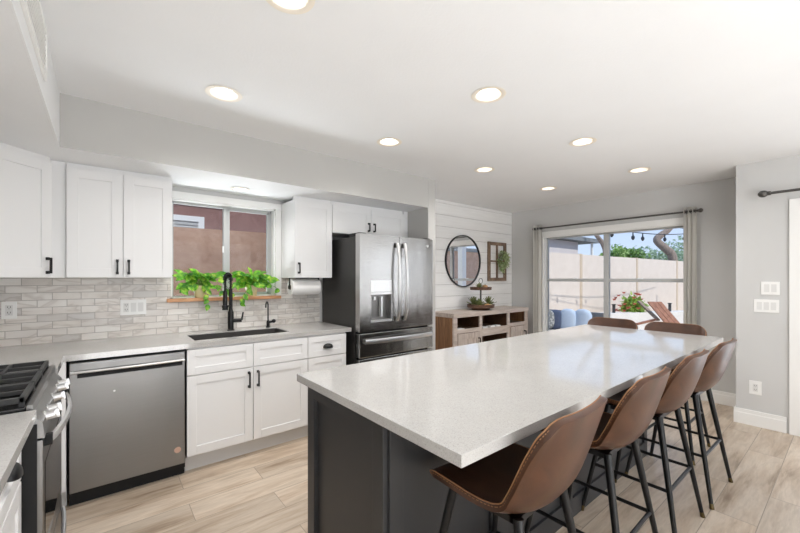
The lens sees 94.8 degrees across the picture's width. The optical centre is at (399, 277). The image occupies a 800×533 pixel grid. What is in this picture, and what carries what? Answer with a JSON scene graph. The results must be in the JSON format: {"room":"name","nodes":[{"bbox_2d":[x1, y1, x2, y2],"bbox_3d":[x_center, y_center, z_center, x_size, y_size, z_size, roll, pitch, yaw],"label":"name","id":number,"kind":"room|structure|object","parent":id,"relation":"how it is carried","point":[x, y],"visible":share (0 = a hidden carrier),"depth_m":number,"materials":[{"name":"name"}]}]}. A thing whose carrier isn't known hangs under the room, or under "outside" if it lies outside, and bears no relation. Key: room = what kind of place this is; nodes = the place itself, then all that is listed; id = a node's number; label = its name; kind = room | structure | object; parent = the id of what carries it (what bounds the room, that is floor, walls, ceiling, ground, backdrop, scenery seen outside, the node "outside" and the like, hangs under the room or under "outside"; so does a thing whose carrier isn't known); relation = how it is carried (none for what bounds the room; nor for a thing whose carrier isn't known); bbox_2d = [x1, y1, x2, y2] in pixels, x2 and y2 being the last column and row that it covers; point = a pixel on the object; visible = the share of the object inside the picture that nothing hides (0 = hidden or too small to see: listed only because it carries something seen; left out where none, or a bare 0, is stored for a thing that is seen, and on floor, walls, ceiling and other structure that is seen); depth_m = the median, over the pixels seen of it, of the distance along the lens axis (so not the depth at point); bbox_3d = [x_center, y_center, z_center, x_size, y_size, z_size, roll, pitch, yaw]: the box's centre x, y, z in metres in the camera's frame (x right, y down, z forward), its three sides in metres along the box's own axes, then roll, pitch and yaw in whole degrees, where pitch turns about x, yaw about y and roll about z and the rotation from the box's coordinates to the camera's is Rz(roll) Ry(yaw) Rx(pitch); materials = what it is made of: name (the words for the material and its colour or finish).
{"room":"kitchen","nodes":[
{"label":"kitchen","id":0,"kind":"room"},
{"bbox_2d":[0,0,427,211],"bbox_3d":[0.718,-0.914,0.615,3.550,0.312,7.055,0,0,-39],"label":"soffit","id":1,"kind":"structure","parent":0,"point":[35,117],"depth_m":2.48,"materials":[{"name":"paint"}]},
{"bbox_2d":[19,0,46,81],"bbox_3d":[-1.278,-0.935,1.282,0.013,0.210,0.700,0,0,-39],"label":"air vent","id":2,"kind":"object","parent":1,"relation":"in","point":[32,9],"visible":1,"depth_m":1.35,"materials":[{"name":"white metal"}]},
{"bbox_2d":[27,0,45,66],"bbox_3d":[-1.278,-0.928,1.281,0.012,0.142,0.650,0,0,-39],"label":"grille","id":3,"kind":"object","parent":2,"relation":"attached to","point":[33,6],"depth_m":1.37,"materials":[{"name":"white paint"}]},
{"bbox_2d":[230,187,249,191],"bbox_3d":[-1.360,-0.777,3.127,0.156,0.051,0.156,0,0,-39],"label":"recessed light","id":4,"kind":"object","parent":1,"relation":"in","point":[242,189],"visible":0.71,"depth_m":3.16,"materials":[{"name":"beige"}]},
{"bbox_2d":[172,186,341,321],"bbox_3d":[-1.562,0.150,3.404,3.705,2.440,0.150,0,0,-39],"label":"wall","id":5,"kind":"structure","parent":0,"point":[173,188],"depth_m":3.41,"materials":[{"name":"grey paint"}]},
{"bbox_2d":[1,301,16,318],"bbox_3d":[-2.604,0.215,2.451,0.072,0.115,0.008,0,0,-39],"label":"wall outlet","id":6,"kind":"object","parent":5,"relation":"attached to","point":[8,309],"visible":1,"depth_m":2.45,"materials":[{"name":"white plastic"}]},
{"bbox_2d":[5,305,12,315],"bbox_3d":[-2.602,0.215,2.449,0.035,0.070,0.002,0,0,-39],"label":"receptacle","id":7,"kind":"object","parent":6,"relation":"attached to","point":[8,308],"depth_m":2.45,"materials":[{"name":"grey plastic"}]},
{"bbox_2d":[0,142,65,277],"bbox_3d":[-2.425,-0.380,2.200,0.632,0.756,0.625,0,0,-39],"label":"upper cabinet","id":8,"kind":"object","parent":5,"relation":"attached to","point":[32,185],"visible":0.99,"depth_m":2.19,"materials":[{"name":"white paint"}]},
{"bbox_2d":[66,162,171,277],"bbox_3d":[-2.028,-0.380,2.687,0.592,0.756,0.366,0,0,-39],"label":"upper cabinet","id":9,"kind":"object","parent":5,"relation":"attached to","point":[119,222],"visible":1,"depth_m":2.55,"materials":[{"name":"white paint"}]},
{"bbox_2d":[120,299,145,314],"bbox_3d":[-2.081,0.228,2.873,0.165,0.118,0.008,0,0,-39],"label":"switch plate","id":10,"kind":"object","parent":5,"relation":"attached to","point":[127,307],"visible":1,"depth_m":2.87,"materials":[{"name":"white plastic"}]},
{"bbox_2d":[123,303,128,311],"bbox_3d":[-2.115,0.228,2.842,0.035,0.070,0.002,0,0,-39],"label":"receptacle","id":11,"kind":"object","parent":10,"relation":"attached to","point":[125,305],"depth_m":2.84,"materials":[{"name":"grey plastic"}]},
{"bbox_2d":[167,191,280,301],"bbox_3d":[-1.569,-0.261,3.350,0.955,0.918,0.185,0,0,-39],"label":"window","id":12,"kind":"structure","parent":5,"relation":"in","point":[272,211],"depth_m":3.40,"materials":[{"name":"white paint"}]},
{"bbox_2d":[172,268,234,310],"bbox_3d":[-1.688,0.099,3.160,0.468,0.360,0.206,0,0,-39],"label":"pothos plant","id":13,"kind":"object","parent":12,"relation":"on","point":[203,286],"visible":0.99,"depth_m":3.13,"materials":[{"name":"green plant"}]},
{"bbox_2d":[227,267,279,306],"bbox_3d":[-1.364,0.078,3.422,0.494,0.358,0.204,0,0,-39],"label":"pothos plant","id":14,"kind":"object","parent":12,"relation":"on","point":[252,282],"visible":0.99,"depth_m":3.40,"materials":[{"name":"green plant"}]},
{"bbox_2d":[281,196,331,277],"bbox_3d":[-0.904,-0.380,3.593,0.379,0.756,0.366,0,0,-39],"label":"upper cabinet","id":15,"kind":"object","parent":5,"relation":"attached to","point":[306,223],"visible":1,"depth_m":3.48,"materials":[{"name":"white paint"}]},
{"bbox_3d":[-0.927,0.052,3.557,0.310,0.107,0.036,0,0,-39],"label":"paper towel holder","id":16,"kind":"object","parent":15,"relation":"attached to","visible":0},
{"bbox_2d":[287,279,320,294],"bbox_3d":[-0.926,0.087,3.557,0.284,0.149,0.149,0,0,-39],"label":"paper towel roll","id":17,"kind":"object","parent":16,"relation":"on","point":[297,286],"visible":0.94,"depth_m":3.50,"materials":[{"name":"white paper"}]},
{"bbox_2d":[330,201,407,237],"bbox_3d":[-0.374,-0.602,4.020,0.976,0.313,0.366,0,0,-39],"label":"upper cabinet","id":18,"kind":"object","parent":5,"relation":"attached to","point":[347,219],"visible":0.82,"depth_m":3.86,"materials":[{"name":"white paint"}]},
{"bbox_2d":[40,0,799,212],"bbox_3d":[1.699,-1.130,1.438,6.310,0.120,7.305,0,0,-39],"label":"ceiling","id":19,"kind":"structure","parent":0,"point":[689,92],"depth_m":1.97,"materials":[{"name":"paint"}]},
{"bbox_2d":[205,85,241,101],"bbox_3d":[-1.020,-1.089,2.132,0.196,0.051,0.196,0,0,-39],"label":"recessed light","id":20,"kind":"object","parent":19,"relation":"in","point":[222,93],"visible":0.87,"depth_m":2.17,"materials":[{"name":"beige plastic"}]},
{"bbox_2d":[216,88,231,91],"bbox_3d":[-1.020,-1.110,2.132,0.124,0.004,0.124,0,0,-39],"label":"diffuser","id":21,"kind":"object","parent":20,"relation":"attached to","point":[217,89],"depth_m":2.17,"materials":[{"name":"beige plastic"}]},
{"bbox_2d":[266,0,314,13],"bbox_3d":[-0.420,-1.089,1.389,0.196,0.051,0.196,0,0,-39],"label":"recessed light","id":22,"kind":"object","parent":19,"relation":"in","point":[286,6],"visible":1,"depth_m":1.45,"materials":[{"name":"beige plastic"}]},
{"bbox_2d":[377,137,401,146],"bbox_3d":[-0.084,-1.089,2.888,0.196,0.051,0.196,0,0,-39],"label":"recessed light","id":23,"kind":"object","parent":19,"relation":"in","point":[388,141],"visible":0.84,"depth_m":2.94,"materials":[{"name":"beige plastic"}]},
{"bbox_2d":[474,167,494,172],"bbox_3d":[0.832,-1.089,3.627,0.196,0.051,0.196,0,0,-39],"label":"recessed light","id":24,"kind":"object","parent":19,"relation":"in","point":[481,169],"visible":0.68,"depth_m":3.68,"materials":[{"name":"beige plastic"}]},
{"bbox_2d":[471,86,505,102],"bbox_3d":[0.516,-1.089,2.144,0.196,0.051,0.196,0,0,-39],"label":"recessed light","id":25,"kind":"object","parent":19,"relation":"in","point":[490,94],"visible":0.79,"depth_m":2.18,"materials":[{"name":"beige plastic"}]},
{"bbox_2d":[480,89,496,92],"bbox_3d":[0.516,-1.110,2.144,0.124,0.004,0.124,0,0,-39],"label":"diffuser","id":26,"kind":"object","parent":25,"relation":"attached to","point":[486,90],"depth_m":2.18,"materials":[{"name":"beige plastic"}]},
{"bbox_2d":[540,186,556,189],"bbox_3d":[1.766,-1.089,4.380,0.196,0.051,0.196,0,0,-39],"label":"recessed light","id":27,"kind":"object","parent":19,"relation":"in","point":[548,187],"visible":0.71,"depth_m":4.42,"materials":[{"name":"beige plastic"}]},
{"bbox_2d":[569,137,596,146],"bbox_3d":[1.432,-1.089,2.884,0.196,0.051,0.196,0,0,-39],"label":"recessed light","id":28,"kind":"object","parent":19,"relation":"in","point":[584,141],"visible":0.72,"depth_m":2.93,"materials":[{"name":"beige plastic"}]},
{"bbox_2d":[628,167,650,172],"bbox_3d":[2.366,-1.089,3.637,0.196,0.051,0.196,0,0,-39],"label":"recessed light","id":29,"kind":"object","parent":19,"relation":"in","point":[641,169],"visible":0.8,"depth_m":3.68,"materials":[{"name":"beige plastic"}]},
{"bbox_2d":[408,179,434,349],"bbox_3d":[0.138,0.150,4.252,0.110,2.440,0.665,0,0,-39],"label":"wall","id":30,"kind":"structure","parent":0,"point":[421,222],"depth_m":4.02,"materials":[{"name":"paint"}]},
{"bbox_2d":[65,398,799,532],"bbox_3d":[1.699,1.420,1.438,6.310,0.100,7.305,0,0,-39],"label":"floor","id":31,"kind":"structure","parent":0,"point":[265,490],"depth_m":2.33,"materials":[{"name":"brown wood"}]},
{"bbox_2d":[0,453,22,532],"bbox_3d":[-1.106,0.930,0.574,0.639,0.879,1.282,0,0,-39],"label":"base cabinet","id":32,"kind":"object","parent":31,"relation":"on","point":[10,497],"visible":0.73,"depth_m":1.10,"materials":[{"name":"white paint"}]},
{"bbox_2d":[0,410,35,494],"bbox_3d":[-0.856,0.473,0.263,0.642,0.035,2.085,0,0,-39],"label":"countertop","id":33,"kind":"structure","parent":32,"relation":"on","point":[15,428],"depth_m":1.06,"materials":[{"name":"white stone"}]},
{"bbox_2d":[0,360,71,532],"bbox_3d":[-1.723,0.876,1.403,0.701,0.928,0.766,0,0,-39],"label":"range","id":34,"kind":"object","parent":31,"relation":"on","point":[28,386],"visible":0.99,"depth_m":1.40,"materials":[{"name":"silver"}]},
{"bbox_2d":[0,366,49,414],"bbox_3d":[-1.762,0.465,1.373,0.603,0.040,0.764,0,0,-39],"label":"cooktop","id":35,"kind":"object","parent":34,"relation":"in","point":[43,382],"depth_m":1.40,"materials":[{"name":"black metal"}]},
{"bbox_2d":[58,361,68,505],"bbox_3d":[-2.300,0.930,2.063,0.650,0.879,0.970,0,0,-39],"label":"base cabinet","id":36,"kind":"object","parent":31,"relation":"on","point":[63,373],"visible":0.15,"depth_m":2.16,"materials":[{"name":"white paint"}]},
{"bbox_2d":[0,321,350,373],"bbox_3d":[-1.548,0.473,2.678,2.597,0.035,0.982,0,0,-39],"label":"countertop","id":37,"kind":"structure","parent":36,"relation":"on","point":[57,353],"depth_m":2.56,"materials":[{"name":"white stone"}]},
{"bbox_2d":[222,272,243,330],"bbox_3d":[-1.468,0.203,3.190,0.099,0.506,0.203,0,0,24],"label":"kitchen faucet","id":38,"kind":"object","parent":37,"relation":"on","point":[225,306],"visible":1,"depth_m":3.19,"materials":[{"name":"black metal"}]},
{"bbox_2d":[189,328,286,339],"bbox_3d":[-1.321,0.572,3.039,0.744,0.220,0.354,0,0,-39],"label":"sink","id":39,"kind":"object","parent":37,"relation":"in","point":[272,330],"visible":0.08,"depth_m":3.17,"materials":[{"name":"black metal"}]},
{"bbox_2d":[265,301,275,326],"bbox_3d":[-1.216,0.335,3.413,0.065,0.242,0.120,0,0,33],"label":"filter faucet","id":40,"kind":"object","parent":37,"relation":"on","point":[268,322],"visible":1,"depth_m":3.41,"materials":[{"name":"black metal"}]},
{"bbox_2d":[69,349,184,505],"bbox_3d":[-1.895,0.934,2.576,0.606,0.872,0.622,0,0,-39],"label":"dishwasher","id":41,"kind":"object","parent":31,"relation":"on","point":[127,417],"visible":0.99,"depth_m":2.34,"materials":[{"name":"grey metal"}]},
{"bbox_2d":[184,336,307,470],"bbox_3d":[-1.314,0.930,3.062,0.901,0.879,0.654,0,0,-39],"label":"base cabinet","id":42,"kind":"object","parent":31,"relation":"on","point":[241,398],"visible":0.99,"depth_m":2.79,"materials":[{"name":"white paint"}]},
{"bbox_2d":[304,332,345,436],"bbox_3d":[-0.819,0.930,3.465,0.374,0.879,0.649,0,0,-39],"label":"base cabinet","id":43,"kind":"object","parent":31,"relation":"on","point":[325,351],"visible":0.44,"depth_m":3.22,"materials":[{"name":"white paint"}]},
{"bbox_2d":[323,232,432,364],"bbox_3d":[-0.212,0.477,3.843,0.907,1.786,0.803,0,0,-39],"label":"refrigerator","id":44,"kind":"object","parent":31,"relation":"on","point":[380,287],"visible":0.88,"depth_m":3.54,"materials":[{"name":"grey metal"}]},
{"bbox_2d":[308,387,646,532],"bbox_3d":[0.728,0.930,2.323,2.541,0.879,0.670,0,0,-39],"label":"kitchen island","id":45,"kind":"object","parent":31,"relation":"on","point":[364,476],"visible":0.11,"depth_m":1.50,"materials":[{"name":"grey paint"}]},
{"bbox_2d":[297,324,722,467],"bbox_3d":[0.993,0.473,2.287,2.982,0.035,1.036,0,0,-39],"label":"island countertop","id":46,"kind":"structure","parent":45,"relation":"on","point":[463,405],"depth_m":1.62,"materials":[{"name":"white stone"}]},
{"bbox_2d":[435,306,527,349],"bbox_3d":[1.168,0.905,5.173,1.635,0.930,0.474,0,0,-39],"label":"sideboard","id":47,"kind":"object","parent":31,"relation":"on","point":[512,320],"visible":0.46,"depth_m":4.93,"materials":[{"name":"brown wood"}]},
{"bbox_2d":[457,325,474,328],"bbox_3d":[0.727,0.665,4.859,0.485,0.020,0.410,0,0,-39],"label":"shelf","id":48,"kind":"object","parent":47,"relation":"attached to","point":[458,326],"depth_m":4.93,"materials":[{"name":"brown wood"}]},
{"bbox_2d":[467,278,494,309],"bbox_3d":[1.123,0.221,5.121,0.380,0.439,0.380,0,0,-39],"label":"tiered tray","id":49,"kind":"object","parent":47,"relation":"on","point":[473,307],"visible":0.91,"depth_m":5.01,"materials":[{"name":"brown wood"}]},
{"bbox_2d":[467,296,481,304],"bbox_3d":[1.030,0.324,5.110,0.215,0.141,0.220,0,0,-39],"label":"succulent","id":50,"kind":"object","parent":49,"relation":"on","point":[473,299],"visible":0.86,"depth_m":5.08,"materials":[{"name":"green plant"}]},
{"bbox_2d":[475,299,483,304],"bbox_3d":[1.080,0.338,5.022,0.173,0.115,0.178,0,0,-39],"label":"succulent","id":51,"kind":"object","parent":49,"relation":"on","point":[478,302],"visible":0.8,"depth_m":4.99,"materials":[{"name":"green plant"}]},
{"bbox_2d":[470,287,491,289],"bbox_3d":[1.123,0.147,5.121,0.300,0.045,0.300,0,0,-39],"label":"tray","id":52,"kind":"object","parent":49,"relation":"on","point":[471,288],"depth_m":4.99,"materials":[{"name":"brown wood"}]},
{"bbox_2d":[467,303,494,309],"bbox_3d":[1.123,0.403,5.121,0.380,0.075,0.380,0,0,-39],"label":"tray","id":53,"kind":"object","parent":49,"relation":"on","point":[474,307],"depth_m":4.99,"materials":[{"name":"brown wood"}]},
{"bbox_2d":[483,296,495,304],"bbox_3d":[1.250,0.324,5.172,0.215,0.141,0.220,0,0,-39],"label":"succulent","id":54,"kind":"object","parent":49,"relation":"on","point":[488,300],"visible":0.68,"depth_m":5.14,"materials":[{"name":"green plant"}]},
{"bbox_2d":[430,395,607,532],"bbox_3d":[0.399,0.881,1.300,0.497,0.984,0.538,0,0,-42],"label":"bar stool","id":55,"kind":"object","parent":31,"relation":"on","point":[515,481],"visible":0.84,"depth_m":1.12,"materials":[{"name":"brown leather"}]},
{"bbox_2d":[524,366,670,532],"bbox_3d":[0.912,0.881,1.714,0.497,0.984,0.538,0,0,-40],"label":"bar stool","id":56,"kind":"object","parent":31,"relation":"on","point":[636,409],"visible":0.62,"depth_m":1.50,"materials":[{"name":"brown leather"}]},
{"bbox_2d":[587,317,637,328],"bbox_3d":[1.879,0.881,3.418,0.538,0.984,0.497,0,0,-39],"label":"bar stool","id":57,"kind":"object","parent":31,"relation":"on","point":[600,321],"visible":0.23,"depth_m":3.56,"materials":[{"name":"brown leather"}]},
{"bbox_2d":[581,349,708,532],"bbox_3d":[1.421,0.881,2.124,0.497,0.984,0.538,0,0,-39],"label":"bar stool","id":58,"kind":"object","parent":31,"relation":"on","point":[682,382],"visible":0.56,"depth_m":1.92,"materials":[{"name":"brown leather"}]},
{"bbox_2d":[644,321,710,464],"bbox_3d":[2.202,0.881,3.042,0.538,0.984,0.497,0,0,-39],"label":"bar stool","id":59,"kind":"object","parent":31,"relation":"on","point":[682,328],"visible":0.23,"depth_m":3.05,"materials":[{"name":"brown leather"}]},
{"bbox_2d":[624,338,736,509],"bbox_3d":[1.908,0.881,2.492,0.497,0.984,0.538,0,0,-38],"label":"bar stool","id":60,"kind":"object","parent":31,"relation":"on","point":[717,361],"visible":0.48,"depth_m":2.28,"materials":[{"name":"brown leather"}]},
{"bbox_2d":[435,202,510,308],"bbox_3d":[0.890,0.150,5.390,2.605,2.440,0.138,0,0,-39],"label":"wall","id":61,"kind":"structure","parent":0,"point":[439,202],"depth_m":5.37,"materials":[{"name":"grey wood"}]},
{"bbox_2d":[435,199,511,310],"bbox_3d":[0.900,0.150,5.302,2.400,2.435,0.013,0,0,-39],"label":"boards","id":62,"kind":"object","parent":61,"relation":"attached to","point":[449,293],"visible":0.39,"depth_m":5.42,"materials":[{"name":"white wood"}]},
{"bbox_2d":[445,235,480,286],"bbox_3d":[0.913,-0.245,5.286,0.744,0.744,0.028,0,0,-39],"label":"round mirror","id":63,"kind":"object","parent":62,"relation":"attached to","point":[462,254],"visible":1,"depth_m":5.27,"materials":[{"name":"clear mirror"}]},
{"bbox_2d":[487,241,505,280],"bbox_3d":[1.524,-0.258,5.779,0.460,0.605,0.026,0,0,-39],"label":"frame","id":64,"kind":"object","parent":62,"relation":"attached to","point":[489,244],"visible":0.99,"depth_m":5.72,"materials":[{"name":"brown wood"}]},
{"bbox_2d":[496,251,510,272],"bbox_3d":[1.638,-0.252,5.800,0.335,0.375,0.083,0,0,-39],"label":"wreath","id":65,"kind":"object","parent":64,"relation":"hanging from","point":[506,257],"visible":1,"depth_m":5.80,"materials":[{"name":"green plant"}]},
{"bbox_2d":[511,177,735,393],"bbox_3d":[2.777,0.150,5.006,0.150,2.440,3.105,0,0,-39],"label":"wall","id":66,"kind":"structure","parent":0,"point":[716,225],"depth_m":4.15,"materials":[{"name":"grey paint"}]},
{"bbox_2d":[542,217,682,331],"bbox_3d":[2.791,0.090,4.957,0.150,1.580,1.910,0,0,-39],"label":"window","id":67,"kind":"structure","parent":66,"relation":"in","point":[673,223],"depth_m":4.97,"materials":[{"name":"white paint"}]},
{"bbox_2d":[532,208,702,229],"bbox_3d":[2.714,-0.750,4.878,0.109,0.080,2.073,0,0,-39],"label":"curtain rod","id":68,"kind":"object","parent":66,"relation":"attached to","point":[699,209],"visible":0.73,"depth_m":4.66,"materials":[{"name":"grey metal"}]},
{"bbox_2d":[533,225,541,332],"bbox_3d":[2.093,0.265,5.597,0.075,2.130,0.138,0,0,-39],"label":"curtain","id":69,"kind":"object","parent":68,"relation":"hanging from","point":[537,234],"visible":0.86,"depth_m":5.60,"materials":[{"name":"grey fabric"}]},
{"bbox_2d":[683,206,696,324],"bbox_3d":[3.266,0.265,4.143,0.075,2.130,0.123,0,0,-39],"label":"curtain","id":70,"kind":"object","parent":68,"relation":"hanging from","point":[690,218],"visible":0.77,"depth_m":4.14,"materials":[{"name":"grey fabric"}]},
{"bbox_2d":[700,389,735,406],"bbox_3d":[1.793,1.300,4.203,2.390,0.140,2.820,0,0,-39],"label":"baseboard","id":71,"kind":"structure","parent":66,"relation":"attached to","point":[720,397],"depth_m":3.98,"materials":[{"name":"white paint"}]},
{"bbox_2d":[610,228,682,241],"bbox_3d":[5.723,-0.050,8.606,8.984,2.969,0.734,0,0,-28],"label":"string lights","id":72,"kind":"object","parent":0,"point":[611,235],"visible":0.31,"depth_m":8.57,"materials":[{"name":"grey metal"}]},
{"bbox_2d":[736,155,799,433],"bbox_3d":[4.827,0.150,2.044,0.680,2.440,4.320,0,0,-39],"label":"wall","id":73,"kind":"structure","parent":0,"point":[762,223],"depth_m":3.36,"materials":[{"name":"grey paint"}]},
{"bbox_2d":[749,380,761,395],"bbox_3d":[3.287,1.015,3.404,0.008,0.125,0.085,0,0,-39],"label":"wall outlet","id":74,"kind":"object","parent":73,"relation":"attached to","point":[755,387],"visible":1,"depth_m":3.40,"materials":[{"name":"white plastic"}]},
{"bbox_2d":[753,384,757,391],"bbox_3d":[3.285,1.015,3.402,0.002,0.070,0.035,0,0,-39],"label":"receptacle","id":75,"kind":"object","parent":74,"relation":"attached to","point":[755,386],"depth_m":3.40,"materials":[{"name":"white plastic"}]},
{"bbox_2d":[734,406,786,432],"bbox_3d":[3.501,1.300,3.544,0.530,0.140,0.350,0,0,-39],"label":"baseboard","id":76,"kind":"structure","parent":73,"relation":"attached to","point":[745,416],"depth_m":3.37,"materials":[{"name":"white paint"}]},
{"bbox_2d":[754,299,778,312],"bbox_3d":[3.333,0.255,3.348,0.008,0.118,0.165,0,0,-39],"label":"switch plate","id":77,"kind":"object","parent":73,"relation":"attached to","point":[760,305],"visible":1,"depth_m":3.34,"materials":[{"name":"white plastic"}]},
{"bbox_2d":[761,282,779,294],"bbox_3d":[3.349,0.092,3.328,0.008,0.118,0.120,0,0,-39],"label":"switch plate","id":78,"kind":"object","parent":73,"relation":"attached to","point":[767,288],"visible":1,"depth_m":3.33,"materials":[{"name":"white plastic"}]},
{"bbox_2d":[758,188,799,196],"bbox_3d":[4.145,-0.755,2.255,0.116,0.080,2.816,0,0,-39],"label":"curtain rod","id":79,"kind":"object","parent":73,"relation":"attached to","point":[764,193],"visible":1,"depth_m":3.25,"materials":[{"name":"grey metal"}]},
{"bbox_2d":[789,198,799,436],"bbox_3d":[4.230,0.325,2.345,0.170,2.090,2.398,0,0,-39],"label":"door","id":80,"kind":"structure","parent":73,"relation":"in","point":[794,204],"depth_m":3.20,"materials":[{"name":"white paint"}]},
{"label":"outside","id":81,"kind":"structure","parent":0,"visible":0},
{"bbox_3d":[-0.819,1.530,8.977,70.000,0.200,65.000,0,0,-39],"label":"ground","id":82,"kind":"structure","parent":81,"visible":0},
{"bbox_2d":[173,204,265,232],"bbox_3d":[-7.268,-0.175,7.017,16.300,3.210,6.550,0,0,-39],"label":"house","id":83,"kind":"structure","parent":82,"relation":"on","point":[187,216],"depth_m":6.46,"materials":[{"name":"paint"}]},
{"bbox_2d":[173,220,197,226],"bbox_3d":[-3.709,-0.515,6.117,0.630,0.890,0.010,0,0,-39],"label":"blind","id":84,"kind":"object","parent":83,"relation":"hanging from","point":[176,223],"depth_m":6.18,"materials":[{"name":"white plastic"}]},
{"bbox_2d":[173,227,682,312],"bbox_3d":[1.809,0.393,7.799,24.660,2.075,0.172,0,0,-35],"label":"wall","id":85,"kind":"structure","parent":82,"relation":"on","point":[589,296],"depth_m":9.45,"materials":[{"name":"beige paint"}]},
{"bbox_2d":[549,237,598,254],"bbox_3d":[3.334,-0.075,14.898,7.900,3.010,5.800,0,0,-39],"label":"house","id":86,"kind":"structure","parent":82,"relation":"on","point":[562,245],"depth_m":14.01,"materials":[{"name":"grey paint"}]},
{"bbox_2d":[549,309,603,329],"bbox_3d":[2.945,1.040,7.259,0.800,0.780,1.900,0,0,-39],"label":"sofa","id":87,"kind":"object","parent":82,"relation":"on","point":[594,314],"visible":0.02,"depth_m":6.91,"materials":[{"name":"grey metal"}]},
{"bbox_2d":[549,310,554,328],"bbox_3d":[2.844,0.805,7.177,0.333,0.402,0.174,0,0,18],"label":"cushion","id":88,"kind":"object","parent":87,"relation":"on","point":[551,314],"visible":0.36,"depth_m":7.09,"materials":[{"name":"grey fabric"}]},
{"bbox_2d":[551,310,560,329],"bbox_3d":[3.028,0.810,7.172,0.294,0.394,0.190,0,0,34],"label":"cushion","id":89,"kind":"object","parent":87,"relation":"on","point":[557,314],"visible":0.64,"depth_m":7.08,"materials":[{"name":"blue fabric"}]},
{"bbox_2d":[560,309,575,328],"bbox_3d":[3.222,0.810,7.059,0.236,0.446,0.333,0,0,-39],"label":"cushion","id":90,"kind":"object","parent":87,"relation":"on","point":[568,316],"visible":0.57,"depth_m":6.97,"materials":[{"name":"blue fabric"}]},
{"bbox_2d":[575,309,591,325],"bbox_3d":[3.435,0.805,6.922,0.233,0.446,0.333,0,0,-39],"label":"cushion","id":91,"kind":"object","parent":87,"relation":"on","point":[583,316],"visible":0.46,"depth_m":6.84,"materials":[{"name":"blue fabric"}]},
{"bbox_2d":[595,235,603,255],"bbox_3d":[7.392,-0.611,14.054,1.325,4.090,0.241,0,0,8],"label":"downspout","id":92,"kind":"object","parent":82,"relation":"on","point":[601,241],"visible":0.23,"depth_m":13.93,"materials":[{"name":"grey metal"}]},
{"bbox_2d":[598,244,649,258],"bbox_3d":[10.251,-0.089,17.017,2.425,3.094,2.209,0,0,-17],"label":"tree","id":93,"kind":"object","parent":82,"relation":"on","point":[620,251],"visible":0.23,"depth_m":16.49,"materials":[{"name":"green plant"}]},
{"bbox_2d":[598,310,682,329],"bbox_3d":[7.739,1.150,10.101,7.649,0.560,1.000,0,0,-13],"label":"ledge","id":94,"kind":"object","parent":82,"relation":"on","point":[637,317],"visible":0.02,"depth_m":9.19,"materials":[{"name":"concrete"}]},
{"bbox_2d":[613,291,649,312],"bbox_3d":[5.993,0.741,9.558,0.849,0.813,0.869,0,0,34],"label":"flowering shrub","id":95,"kind":"object","parent":94,"relation":"on","point":[630,304],"visible":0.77,"depth_m":9.47,"materials":[{"name":"green plant"}]},
{"bbox_2d":[636,301,678,324],"bbox_3d":[4.518,0.926,6.236,1.017,1.008,1.193,0,0,-39],"label":"lounger","id":96,"kind":"object","parent":82,"relation":"on","point":[661,310],"visible":0.34,"depth_m":6.47,"materials":[{"name":"red wood"}]},
{"bbox_2d":[640,246,682,260],"bbox_3d":[13.917,-0.136,20.011,2.950,3.188,3.359,0,0,-39],"label":"tree","id":97,"kind":"object","parent":82,"relation":"on","point":[660,254],"visible":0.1,"depth_m":19.53,"materials":[{"name":"green plant"}]},
{"bbox_2d":[653,229,677,260],"bbox_3d":[11.001,-0.913,14.970,1.316,4.694,0.416,0,0,-4],"label":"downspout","id":98,"kind":"object","parent":82,"relation":"on","point":[671,254],"visible":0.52,"depth_m":14.89,"materials":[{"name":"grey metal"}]},
{"bbox_2d":[665,235,682,260],"bbox_3d":[17.619,-0.674,21.483,3.298,4.252,4.156,0,0,-25],"label":"tree","id":99,"kind":"object","parent":82,"relation":"on","point":[679,244],"visible":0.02,"depth_m":22.18,"materials":[{"name":"green plant"}]},
{"bbox_3d":[-0.671,0.150,-0.570,0.100,2.440,7.155,0,0,-39],"label":"wall","id":100,"kind":"structure","parent":0,"visible":0},
{"bbox_2d":[0,278,319,346],"bbox_3d":[-0.654,0.227,1.563,2.605,0.458,3.855,0,0,-39],"label":"backsplash","id":101,"kind":"structure","parent":100,"relation":"attached to","point":[49,310],"depth_m":2.80,"materials":[{"name":"tile"}]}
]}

